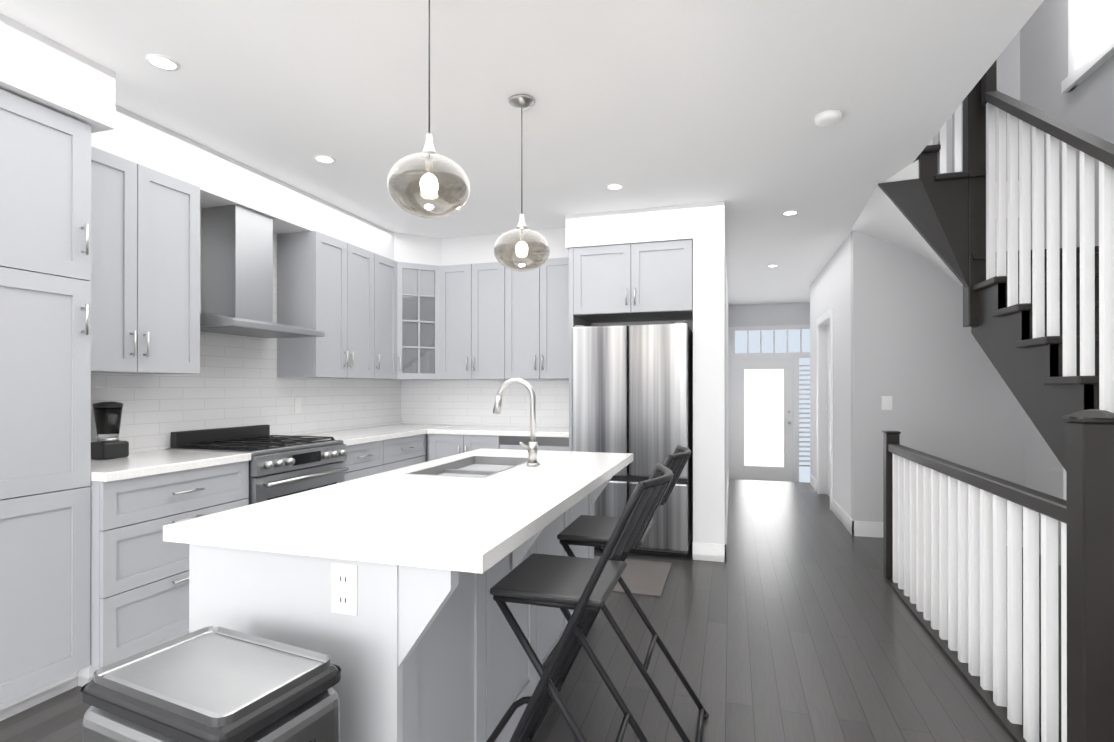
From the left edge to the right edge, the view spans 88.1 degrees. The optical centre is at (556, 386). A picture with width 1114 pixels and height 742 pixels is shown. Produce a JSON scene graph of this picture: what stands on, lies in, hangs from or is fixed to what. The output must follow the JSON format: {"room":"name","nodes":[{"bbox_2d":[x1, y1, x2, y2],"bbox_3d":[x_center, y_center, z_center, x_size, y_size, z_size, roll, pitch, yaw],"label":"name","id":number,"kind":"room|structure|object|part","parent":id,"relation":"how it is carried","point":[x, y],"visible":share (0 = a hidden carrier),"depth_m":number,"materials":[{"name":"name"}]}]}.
{"room":"kitchen","nodes":[
{"label":"kitchen","id":0,"kind":"room"},
{"bbox_2d":[0,0,1043,305],"bbox_3d":[0.098,-1.530,3.282,6.520,0.300,14.600,0,0,17],"label":"ceiling","id":1,"kind":"structure","parent":0,"point":[660,102],"depth_m":2.73,"materials":[{"name":"paint"}]},
{"bbox_2d":[145,54,179,70],"bbox_3d":[-1.679,-1.379,2.451,0.124,0.006,0.124,0,0,17],"label":"recessed light","id":2,"kind":"object","parent":1,"relation":"in","point":[159,61],"visible":1,"depth_m":2.45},
{"bbox_2d":[0,13,393,259],"bbox_3d":[-1.993,-1.250,3.408,0.605,0.260,3.630,0,0,17],"label":"ceiling bulkhead","id":3,"kind":"object","parent":1,"relation":"attached to","point":[41,69],"depth_m":2.99,"materials":[{"name":"paint"}]},
{"bbox_2d":[314,155,335,162],"bbox_3d":[-1.407,-1.377,3.487,0.124,0.006,0.124,0,0,17],"label":"recessed light","id":4,"kind":"object","parent":1,"relation":"in","point":[324,158],"visible":1,"depth_m":3.48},
{"bbox_2d":[387,0,469,218],"bbox_3d":[-0.427,-0.975,1.925,0.270,0.814,0.270,0,0,17],"label":"pendant light","id":5,"kind":"object","parent":1,"relation":"hanging from","point":[428,158],"visible":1,"depth_m":1.90,"materials":[{"name":"glass"}]},
{"bbox_2d":[494,94,549,271],"bbox_3d":[-0.170,-0.968,2.777,0.270,0.824,0.270,0,0,17],"label":"pendant light","id":6,"kind":"object","parent":1,"relation":"hanging from","point":[521,231],"visible":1,"depth_m":2.74,"materials":[{"name":"glass"}]},
{"bbox_2d":[394,204,692,265],"bbox_3d":[-0.276,-1.247,5.085,2.920,0.260,0.665,0,0,17],"label":"ceiling bulkhead","id":7,"kind":"object","parent":1,"relation":"attached to","point":[653,224],"visible":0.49,"depth_m":4.61,"materials":[{"name":"paint"}]},
{"bbox_2d":[606,183,623,189],"bbox_3d":[0.398,-1.376,3.964,0.124,0.006,0.124,0,0,17],"label":"recessed light","id":8,"kind":"object","parent":1,"relation":"in","point":[615,186],"visible":1,"depth_m":3.96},
{"bbox_2d":[782,210,798,214],"bbox_3d":[1.848,-1.375,4.560,0.124,0.006,0.124,0,0,17],"label":"recessed light","id":9,"kind":"object","parent":1,"relation":"in","point":[792,212],"visible":1,"depth_m":4.54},
{"bbox_2d":[814,110,841,126],"bbox_3d":[1.383,-1.362,2.935,0.132,0.037,0.132,0,0,17],"label":"smoke detector","id":10,"kind":"object","parent":1,"relation":"attached to","point":[827,118],"visible":1,"depth_m":2.90,"materials":[{"name":"white plastic"}]},
{"bbox_2d":[0,479,1060,741],"bbox_3d":[0.519,1.489,3.149,7.400,0.380,14.600,0,0,17],"label":"floor","id":11,"kind":"structure","parent":0,"point":[792,619],"depth_m":2.77,"materials":[{"name":"grey wood"}]},
{"bbox_2d":[0,89,95,720],"bbox_3d":[-2.377,0.087,2.189,0.555,2.420,0.760,0,0,17],"label":"tall cabinet","id":12,"kind":"object","parent":11,"relation":"on","point":[45,153],"depth_m":2.30,"materials":[{"name":"grey wood"}]},
{"bbox_2d":[72,461,248,687],"bbox_3d":[-2.133,0.854,2.880,0.620,0.890,0.853,0,0,17],"label":"base cabinet","id":13,"kind":"object","parent":11,"relation":"on","point":[94,571],"depth_m":2.59,"materials":[{"name":"grey wood"}]},
{"bbox_2d":[92,450,250,484],"bbox_3d":[-2.113,0.389,2.914,0.640,0.040,0.778,0,0,17],"label":"countertop","id":14,"kind":"structure","parent":13,"relation":"on","point":[148,463],"depth_m":2.83,"materials":[{"name":"white stone"}]},
{"bbox_2d":[91,401,128,459],"bbox_3d":[-2.312,0.223,2.963,0.130,0.290,0.130,0,0,17],"label":"blender","id":15,"kind":"object","parent":14,"relation":"on","point":[107,444],"visible":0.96,"depth_m":2.92,"materials":[{"name":"black plastic"}]},
{"bbox_2d":[80,626,340,741],"bbox_3d":[-0.693,0.929,1.166,0.428,0.732,0.288,0,0,25],"label":"trash can","id":16,"kind":"object","parent":11,"relation":"on","point":[213,684],"visible":1,"depth_m":1.11,"materials":[{"name":"silver metal"}]},
{"bbox_2d":[166,425,348,504],"bbox_3d":[-1.847,0.785,3.652,0.716,1.030,0.780,0,0,17],"label":"range","id":17,"kind":"object","parent":11,"relation":"on","point":[282,465],"visible":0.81,"depth_m":3.52,"materials":[{"name":"silver metal"}]},
{"bbox_2d":[343,441,391,481],"bbox_3d":[-1.699,0.857,4.314,0.620,0.890,0.564,0,0,17],"label":"base cabinet","id":18,"kind":"object","parent":11,"relation":"on","point":[375,457],"depth_m":4.25,"materials":[{"name":"grey wood"}]},
{"bbox_2d":[293,425,454,444],"bbox_3d":[-1.518,0.393,4.880,0.640,0.040,1.750,0,0,17],"label":"countertop","id":19,"kind":"structure","parent":18,"relation":"on","point":[386,432],"depth_m":4.63,"materials":[{"name":"white stone"}]},
{"bbox_2d":[163,476,612,741],"bbox_3d":[-0.337,0.853,2.345,0.803,0.890,1.983,0,0,17],"label":"kitchen island","id":20,"kind":"object","parent":11,"relation":"on","point":[376,587],"depth_m":1.44,"materials":[{"name":"white wood"}]},
{"bbox_2d":[163,448,632,575],"bbox_3d":[-0.307,0.388,2.341,0.912,0.040,2.010,0,0,17],"label":"island countertop","id":21,"kind":"structure","parent":20,"relation":"on","point":[471,524],"depth_m":1.67,"materials":[{"name":"white stone"}]},
{"bbox_2d":[411,456,538,475],"bbox_3d":[-0.369,0.490,2.683,0.360,0.246,0.670,0,0,17],"label":"sink","id":22,"kind":"object","parent":21,"relation":"in","point":[466,465],"depth_m":2.84,"materials":[{"name":"silver metal"}]},
{"bbox_2d":[493,378,538,465],"bbox_3d":[-0.206,0.164,2.656,0.232,0.407,0.148,0,0,17],"label":"faucet","id":23,"kind":"object","parent":21,"relation":"on","point":[532,448],"visible":1,"depth_m":2.67,"materials":[{"name":"silver metal"}]},
{"bbox_2d":[392,433,427,469],"bbox_3d":[-1.551,0.858,4.802,0.620,0.890,0.713,0,0,17],"label":"base cabinet","id":24,"kind":"object","parent":11,"relation":"on","point":[406,451],"depth_m":4.80,"materials":[{"name":"grey wood"}]},
{"bbox_2d":[427,433,498,460],"bbox_3d":[-0.720,0.859,5.227,0.676,0.890,0.621,0,0,17],"label":"base cabinet","id":25,"kind":"object","parent":11,"relation":"on","point":[447,441],"depth_m":4.96,"materials":[{"name":"grey wood"}]},
{"bbox_2d":[427,425,568,436],"bbox_3d":[-0.429,0.428,5.133,1.288,0.110,0.634,0,0,17],"label":"countertop","id":26,"kind":"structure","parent":25,"relation":"on","point":[459,430],"depth_m":4.91,"materials":[{"name":"white stone"}]},
{"bbox_2d":[499,437,568,450],"bbox_3d":[-0.135,0.858,5.050,0.677,0.890,0.621,0,0,17],"label":"dishwasher","id":27,"kind":"object","parent":11,"relation":"on","point":[544,443],"depth_m":4.73,"materials":[{"name":"grey metal"}]},
{"bbox_2d":[486,462,672,741],"bbox_3d":[0.065,0.764,1.632,0.635,1.066,0.396,0,0,17],"label":"bar chair","id":28,"kind":"object","parent":11,"relation":"on","point":[582,588],"visible":1,"depth_m":1.52,"materials":[{"name":"black metal"}]},
{"bbox_2d":[526,444,708,741],"bbox_3d":[0.244,0.765,2.189,0.635,1.066,0.396,0,0,17],"label":"bar chair","id":29,"kind":"object","parent":11,"relation":"on","point":[588,530],"visible":0.77,"depth_m":2.08,"materials":[{"name":"black metal"}]},
{"bbox_2d":[572,322,692,556],"bbox_3d":[0.645,0.409,4.753,0.897,1.787,0.700,0,0,17],"label":"fridge","id":30,"kind":"object","parent":11,"relation":"on","point":[632,388],"visible":0.65,"depth_m":4.41,"materials":[{"name":"silver metal"}]},
{"bbox_2d":[594,556,671,596],"bbox_3d":[0.398,1.297,3.990,0.720,0.008,0.700,0,0,17],"label":"mat","id":31,"kind":"object","parent":11,"relation":"on","point":[644,577],"visible":0.36,"depth_m":3.89,"materials":[{"name":"fabric"}]},
{"bbox_2d":[851,59,1113,741],"bbox_3d":[2.528,-0.469,2.783,1.316,3.535,4.337,0,0,17],"label":"staircase","id":32,"kind":"structure","parent":11,"relation":"on","point":[1038,318],"depth_m":2.58,"materials":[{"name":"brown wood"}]},
{"bbox_2d":[444,320,692,426],"bbox_3d":[-0.162,-0.036,5.458,2.920,2.680,0.120,0,0,17],"label":"wall","id":33,"kind":"structure","parent":0,"point":[689,323],"depth_m":5.11,"materials":[{"name":"paint"}]},
{"bbox_2d":[397,262,444,379],"bbox_3d":[-1.347,-0.590,5.394,0.670,1.048,0.668,0,0,17],"label":"upper cabinet","id":34,"kind":"object","parent":33,"relation":"attached to","point":[420,287],"depth_m":5.24,"materials":[{"name":"grey wood"}]},
{"bbox_2d":[445,261,512,379],"bbox_3d":[-0.720,-0.590,5.360,0.754,1.048,0.370,0,0,17],"label":"upper cabinet","id":35,"kind":"object","parent":33,"relation":"attached to","point":[479,296],"depth_m":5.20,"materials":[{"name":"grey wood"}]},
{"bbox_2d":[513,257,588,381],"bbox_3d":[-0.135,-0.590,5.200,0.717,1.048,0.338,0,0,17],"label":"upper cabinet","id":36,"kind":"object","parent":33,"relation":"attached to","point":[542,324],"depth_m":5.02,"materials":[{"name":"grey wood"}]},
{"bbox_2d":[569,240,692,325],"bbox_3d":[0.669,-0.846,4.800,0.935,0.538,0.639,0,0,17],"label":"upper cabinet","id":37,"kind":"object","parent":33,"relation":"attached to","point":[653,281],"depth_m":4.51,"materials":[{"name":"grey wood"}]},
{"bbox_2d":[693,201,727,543],"bbox_3d":[1.848,0.107,7.077,0.470,2.960,5.715,0,0,17],"label":"wall","id":38,"kind":"structure","parent":0,"point":[710,380],"depth_m":4.31,"materials":[{"name":"paint"}]},
{"bbox_2d":[693,470,728,561],"bbox_3d":[1.720,1.241,6.220,0.244,0.130,4.027,0,0,17],"label":"baseboard","id":39,"kind":"structure","parent":38,"relation":"attached to","point":[710,552],"depth_m":4.30,"materials":[{"name":"white wood"}]},
{"bbox_2d":[728,303,809,482],"bbox_3d":[3.521,0.113,9.619,2.200,2.960,0.180,0,0,17],"label":"wall","id":40,"kind":"structure","parent":0,"point":[768,392],"depth_m":9.58,"materials":[{"name":"paint"}]},
{"bbox_2d":[810,233,850,516],"bbox_3d":[3.578,0.108,7.199,0.630,2.960,4.480,0,0,17],"label":"wall","id":41,"kind":"structure","parent":0,"point":[831,285],"depth_m":5.95,"materials":[{"name":"paint"}]},
{"bbox_2d":[811,475,816,491],"bbox_3d":[3.293,1.243,7.366,0.012,0.130,0.620,0,0,17],"label":"baseboard","id":42,"kind":"structure","parent":41,"relation":"attached to","point":[813,481],"depth_m":7.30,"materials":[{"name":"white wood"}]},
{"bbox_2d":[817,308,832,509],"bbox_3d":[3.047,0.241,6.565,0.018,2.130,1.060,0,0,17],"label":"door frame","id":43,"kind":"structure","parent":41,"relation":"attached to","point":[825,316],"depth_m":6.09,"materials":[{"name":"white wood"}]},
{"bbox_2d":[832,498,851,533],"bbox_3d":[2.744,1.239,5.552,0.012,0.130,1.052,0,0,17],"label":"baseboard","id":44,"kind":"structure","parent":41,"relation":"attached to","point":[845,519],"depth_m":5.51,"materials":[{"name":"white wood"}]},
{"bbox_2d":[851,519,1022,546],"bbox_3d":[3.188,1.238,4.843,1.272,0.130,0.012,0,0,17],"label":"baseboard","id":45,"kind":"structure","parent":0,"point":[864,528],"depth_m":4.99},
{"bbox_2d":[851,217,1024,530],"bbox_3d":[3.269,-0.037,4.885,1.380,2.680,0.130,0,0,17],"label":"wall","id":46,"kind":"structure","parent":0,"point":[919,356],"depth_m":4.89,"materials":[{"name":"grey paint"}]},
{"bbox_3d":[2.840,0.143,4.951,0.080,0.120,0.009,0,0,17],"label":"light switch plate","id":47,"kind":"part","parent":46,"relation":"part of","materials":[{"name":"white plastic"}]},
{"bbox_2d":[933,31,1019,180],"bbox_3d":[3.332,-2.887,4.960,1.300,2.420,0.120,0,0,17],"label":"wall","id":48,"kind":"structure","parent":0,"point":[1008,71],"depth_m":4.77,"materials":[{"name":"grey paint"}]},
{"bbox_2d":[1020,0,1113,565],"bbox_3d":[2.480,-1.407,0.106,0.120,5.400,9.900,0,0,17],"label":"wall","id":49,"kind":"structure","parent":0,"point":[1087,104],"depth_m":4.24,"materials":[{"name":"grey paint"}]},
{"bbox_2d":[1061,0,1113,93],"bbox_3d":[3.475,-2.800,3.517,0.150,1.460,1.100,0,0,17],"label":"window","id":50,"kind":"structure","parent":49,"relation":"in","point":[1090,37],"depth_m":3.93,"materials":[{"name":"white glass"}]},
{"bbox_3d":[-2.957,-0.044,1.471,0.120,2.680,9.370,0,0,17],"label":"wall","id":51,"kind":"structure","parent":0,"visible":0},
{"bbox_2d":[89,146,199,373],"bbox_3d":[-2.265,-0.595,2.932,0.340,1.048,0.714,0,0,17],"label":"upper cabinet","id":52,"kind":"object","parent":51,"relation":"attached to","point":[145,281],"depth_m":2.91,"materials":[{"name":"grey wood"}]},
{"bbox_2d":[91,208,402,452],"bbox_3d":[-2.054,-0.373,4.234,0.008,1.490,3.320,0,0,17],"label":"backsplash","id":53,"kind":"structure","parent":51,"relation":"attached to","point":[236,381],"depth_m":3.89,"materials":[{"name":"tile"}]},
{"bbox_2d":[294,398,300,412],"bbox_3d":[-1.991,0.147,4.418,0.005,0.110,0.070,0,0,17],"label":"outlet","id":54,"kind":"object","parent":53,"relation":"attached to","point":[297,405],"depth_m":4.41,"materials":[{"name":"white plastic"}]},
{"bbox_2d":[200,205,324,338],"bbox_3d":[-1.952,-0.730,3.687,0.500,0.776,0.760,0,0,17],"label":"range hood","id":55,"kind":"object","parent":51,"relation":"attached to","point":[236,269],"visible":0.91,"depth_m":3.60,"materials":[{"name":"silver metal"}]},
{"bbox_2d":[277,231,368,378],"bbox_3d":[-1.778,-0.592,4.539,0.340,1.048,0.771,0,0,17],"label":"upper cabinet","id":56,"kind":"object","parent":51,"relation":"attached to","point":[323,280],"depth_m":4.22,"materials":[{"name":"grey wood"}]},
{"bbox_2d":[369,251,396,379],"bbox_3d":[-1.623,-0.591,4.997,0.372,1.048,0.455,0,0,17],"label":"upper cabinet","id":57,"kind":"object","parent":51,"relation":"attached to","point":[371,315],"depth_m":4.92,"materials":[{"name":"grey wood"}]},
{"bbox_2d":[403,379,568,426],"bbox_3d":[-0.635,-0.371,5.535,1.910,1.490,0.008,0,0,17],"label":"backsplash","id":58,"kind":"structure","parent":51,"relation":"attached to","point":[448,402],"depth_m":5.56,"materials":[{"name":"tile"}]},
{"bbox_2d":[501,396,506,407],"bbox_3d":[-0.513,0.149,5.490,0.070,0.110,0.005,0,0,17],"label":"outlet","id":59,"kind":"object","parent":58,"relation":"attached to","point":[504,398],"depth_m":5.48,"materials":[{"name":"white plastic"}]}
]}

